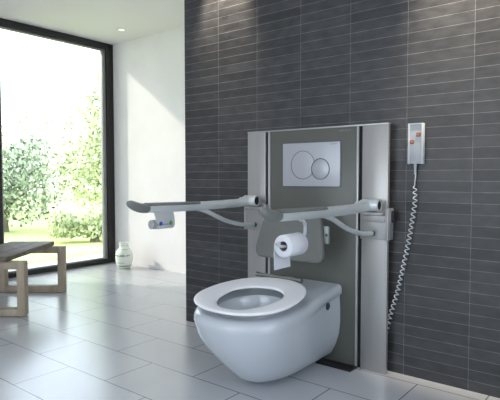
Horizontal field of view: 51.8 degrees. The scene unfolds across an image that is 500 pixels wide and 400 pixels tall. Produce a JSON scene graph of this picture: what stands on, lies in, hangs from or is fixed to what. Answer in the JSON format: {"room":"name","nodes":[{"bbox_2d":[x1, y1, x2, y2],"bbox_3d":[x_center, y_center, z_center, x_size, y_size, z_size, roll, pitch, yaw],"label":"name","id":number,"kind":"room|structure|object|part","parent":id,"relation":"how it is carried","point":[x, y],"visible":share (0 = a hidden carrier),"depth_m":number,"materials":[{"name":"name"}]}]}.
{"room":"accessible bathroom","nodes":[
{"label":"accessible bathroom","id":0,"kind":"room"},
{"bbox_2d":[0,0,183,44],"bbox_3d":[-0.727,-1.826,1.555,8.178,0.200,6.856,2,3,38],"label":"ceiling","id":1,"kind":"structure","parent":0,"point":[96,20],"depth_m":5.33,"materials":[{"name":"paint"}]},
{"bbox_2d":[113,27,185,273],"bbox_3d":[-0.630,-0.545,5.795,3.028,2.752,0.200,2,3,38],"label":"wall","id":2,"kind":"structure","parent":0,"point":[148,71],"depth_m":6.10,"materials":[{"name":"white paint"}]},
{"bbox_2d":[0,262,499,399],"bbox_3d":[-0.669,1.075,1.642,8.028,0.100,6.856,2,3,38],"label":"floor","id":3,"kind":"structure","parent":0,"point":[114,333],"depth_m":3.16,"materials":[{"name":"tile"}]},
{"bbox_2d":[0,241,66,315],"bbox_3d":[-2.068,0.654,4.471,0.620,0.471,0.980,0,3,0],"label":"bench","id":4,"kind":"object","parent":3,"relation":"on","point":[9,251],"visible":1,"depth_m":4.51,"materials":[{"name":"brown wood"}]},
{"bbox_3d":[-2.091,0.439,4.461,0.415,0.040,0.980,0,3,0],"label":"seat","id":5,"kind":"part","parent":4,"relation":"part of","materials":[{"name":"brown wood"}]},
{"bbox_2d":[115,241,132,268],"bbox_3d":[-1.505,0.659,6.150,0.206,0.314,0.206,2,3,38],"label":"vase","id":6,"kind":"object","parent":3,"relation":"on","point":[123,255],"visible":1,"depth_m":6.08,"materials":[{"name":"ceramic"}]},
{"bbox_2d":[248,122,390,374],"bbox_3d":[0.362,0.261,3.114,0.980,1.390,0.156,2,3,38],"label":"panel","id":7,"kind":"object","parent":3,"relation":"on","point":[359,265],"visible":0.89,"depth_m":2.97,"materials":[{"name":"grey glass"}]},
{"bbox_2d":[126,195,268,229],"bbox_3d":[-0.267,0.097,2.986,0.206,0.229,1.107,2,3,38],"label":"support arm","id":8,"kind":"object","parent":7,"relation":"attached to","point":[163,212],"visible":0.97,"depth_m":2.96,"materials":[{"name":"metal"}]},
{"bbox_3d":[-0.458,0.104,2.734,0.031,0.099,0.132,2,3,38],"label":"control panel","id":9,"kind":"part","parent":8,"relation":"part of","materials":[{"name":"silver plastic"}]},
{"bbox_3d":[0.049,0.252,3.390,0.146,1.381,0.022,2,3,38],"label":"plate","id":10,"kind":"part","parent":7,"relation":"part of","materials":[{"name":"metal"}]},
{"bbox_2d":[194,271,341,382],"bbox_3d":[0.086,0.708,2.844,0.589,0.520,0.819,2,3,38],"label":"toilet","id":11,"kind":"object","parent":7,"relation":"attached to","point":[271,327],"visible":1,"depth_m":2.63,"materials":[{"name":"white ceramic"}]},
{"bbox_3d":[0.009,0.503,2.741,0.586,0.082,0.570,2,3,38],"label":"seat","id":12,"kind":"part","parent":11,"relation":"part of","materials":[{"name":"white plastic"}]},
{"bbox_2d":[256,218,329,262],"bbox_3d":[0.290,0.213,3.039,0.480,0.258,0.232,2,3,38],"label":"backrest","id":13,"kind":"object","parent":7,"relation":"attached to","point":[317,235],"visible":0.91,"depth_m":2.90,"materials":[{"name":"grey plastic"}]},
{"bbox_2d":[283,141,340,186],"bbox_3d":[0.365,-0.213,3.096,0.401,0.263,0.019,2,3,38],"label":"flush plate","id":14,"kind":"object","parent":7,"relation":"attached to","point":[317,164],"visible":1,"depth_m":3.08,"materials":[{"name":"grey metal"}]},
{"bbox_3d":[0.375,0.261,3.138,0.605,1.376,0.026,2,3,38],"label":"glass panel","id":15,"kind":"part","parent":7,"relation":"part of","materials":[{"name":"grey glass"}]},
{"bbox_3d":[0.392,0.262,3.153,0.874,1.380,0.058,2,3,38],"label":"backing frame","id":16,"kind":"part","parent":7,"relation":"part of","materials":[{"name":"black metal"}]},
{"bbox_2d":[258,199,396,247],"bbox_3d":[0.393,0.122,2.461,0.184,0.229,1.107,2,3,38],"label":"support arm","id":17,"kind":"object","parent":7,"relation":"attached to","point":[376,221],"visible":0.94,"depth_m":2.64,"materials":[{"name":"metal"}]},
{"bbox_2d":[274,232,307,269],"bbox_3d":[0.177,0.223,2.219,0.098,0.156,0.124,2,3,38],"label":"toilet paper roll","id":18,"kind":"object","parent":17,"relation":"hanging from","point":[297,243],"visible":0.91,"depth_m":2.19,"materials":[{"name":"white paper"}]},
{"bbox_3d":[0.791,0.091,2.825,0.016,0.064,0.039,2,3,38],"label":"locking knob","id":19,"kind":"part","parent":17,"relation":"part of","materials":[{"name":"black rubber"}]},
{"bbox_3d":[0.501,0.958,2.992,0.226,0.008,0.088,2,3,38],"label":"plate","id":20,"kind":"part","parent":7,"relation":"part of","materials":[{"name":"black metal"}]},
{"bbox_3d":[0.698,0.276,2.874,0.154,1.381,0.022,2,3,38],"label":"plate","id":21,"kind":"part","parent":7,"relation":"part of","materials":[{"name":"metal"}]},
{"bbox_2d":[184,0,499,397],"bbox_3d":[1.678,-0.384,2.328,5.294,2.752,0.300,2,3,38],"label":"tiled wall","id":22,"kind":"structure","parent":0,"point":[251,65],"depth_m":2.83,"materials":[{"name":"tile"}]},
{"bbox_2d":[388,123,424,328],"bbox_3d":[0.836,0.195,2.813,0.218,1.213,0.031,2,3,38],"label":"wired remote control","id":23,"kind":"object","parent":22,"relation":"attached to","point":[416,131],"visible":0.89,"depth_m":2.75,"materials":[{"name":"grey plastic"}]},
{"bbox_3d":[0.822,0.303,2.825,0.189,0.997,0.024,2,3,38],"label":"coiled cord","id":24,"kind":"part","parent":23,"relation":"part of","materials":[{"name":"grey plastic"}]},
{"bbox_3d":[0.887,-0.301,2.747,0.084,0.216,0.029,2,3,38],"label":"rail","id":25,"kind":"part","parent":23,"relation":"part of","materials":[{"name":"grey"}]},
{"bbox_3d":[-4.350,-0.434,3.395,0.200,2.752,5.120,2,3,38],"label":"wall","id":26,"kind":"structure","parent":0,"visible":0},
{"bbox_2d":[0,18,114,277],"bbox_3d":[-2.231,-0.553,5.957,0.080,2.742,1.531,2,3,38],"label":"window","id":27,"kind":"structure","parent":26,"relation":"in","point":[106,50],"depth_m":6.42,"materials":[{"name":"grey metal"}]},
{"label":"outside","id":28,"kind":"structure","parent":0,"visible":0},
{"bbox_2d":[4,191,101,263],"bbox_3d":[-10.247,0.289,19.697,27.472,0.100,42.000,2,3,38],"label":"lawn","id":29,"kind":"structure","parent":28,"point":[75,247],"depth_m":10.15,"materials":[{"name":"green plant"}]},
{"bbox_2d":[2,133,62,231],"bbox_3d":[-5.112,-0.373,10.632,2.345,2.086,1.544,0,3,-9],"label":"tree","id":30,"kind":"object","parent":29,"relation":"on","point":[11,194],"visible":0.91,"depth_m":10.61,"materials":[{"name":"green plant"}]},
{"bbox_2d":[2,92,99,213],"bbox_3d":[-6.157,-1.469,15.646,6.068,3.804,3.327,-2,4,-43],"label":"tree","id":31,"kind":"object","parent":29,"relation":"on","point":[50,136],"visible":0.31,"depth_m":15.64,"materials":[{"name":"green plant"}]},
{"bbox_2d":[46,207,101,241],"bbox_3d":[-2.716,0.391,9.019,1.655,0.766,0.754,-1,3,-13],"label":"shrub","id":32,"kind":"object","parent":29,"relation":"on","point":[91,226],"visible":0.57,"depth_m":8.84,"materials":[{"name":"green plant"}]},
{"bbox_3d":[-2.746,0.575,9.027,0.949,0.398,0.194,0,3,-2],"label":"stem","id":33,"kind":"part","parent":32,"relation":"part of","materials":[{"name":"green plant"}]},
{"bbox_2d":[49,60,101,214],"bbox_3d":[-2.408,-1.913,11.535,4.162,5.062,2.318,-1,3,-11],"label":"tree","id":34,"kind":"object","parent":29,"relation":"on","point":[88,176],"visible":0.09,"depth_m":11.10,"materials":[{"name":"green plant"}]},
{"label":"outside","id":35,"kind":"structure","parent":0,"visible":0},
{"bbox_2d":[8,253,101,270],"bbox_3d":[-2.840,0.922,6.145,1.020,0.090,18.000,2,3,38],"label":"terrace","id":36,"kind":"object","parent":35,"point":[37,264],"depth_m":7.08,"materials":[{"name":"stone"}]}
]}

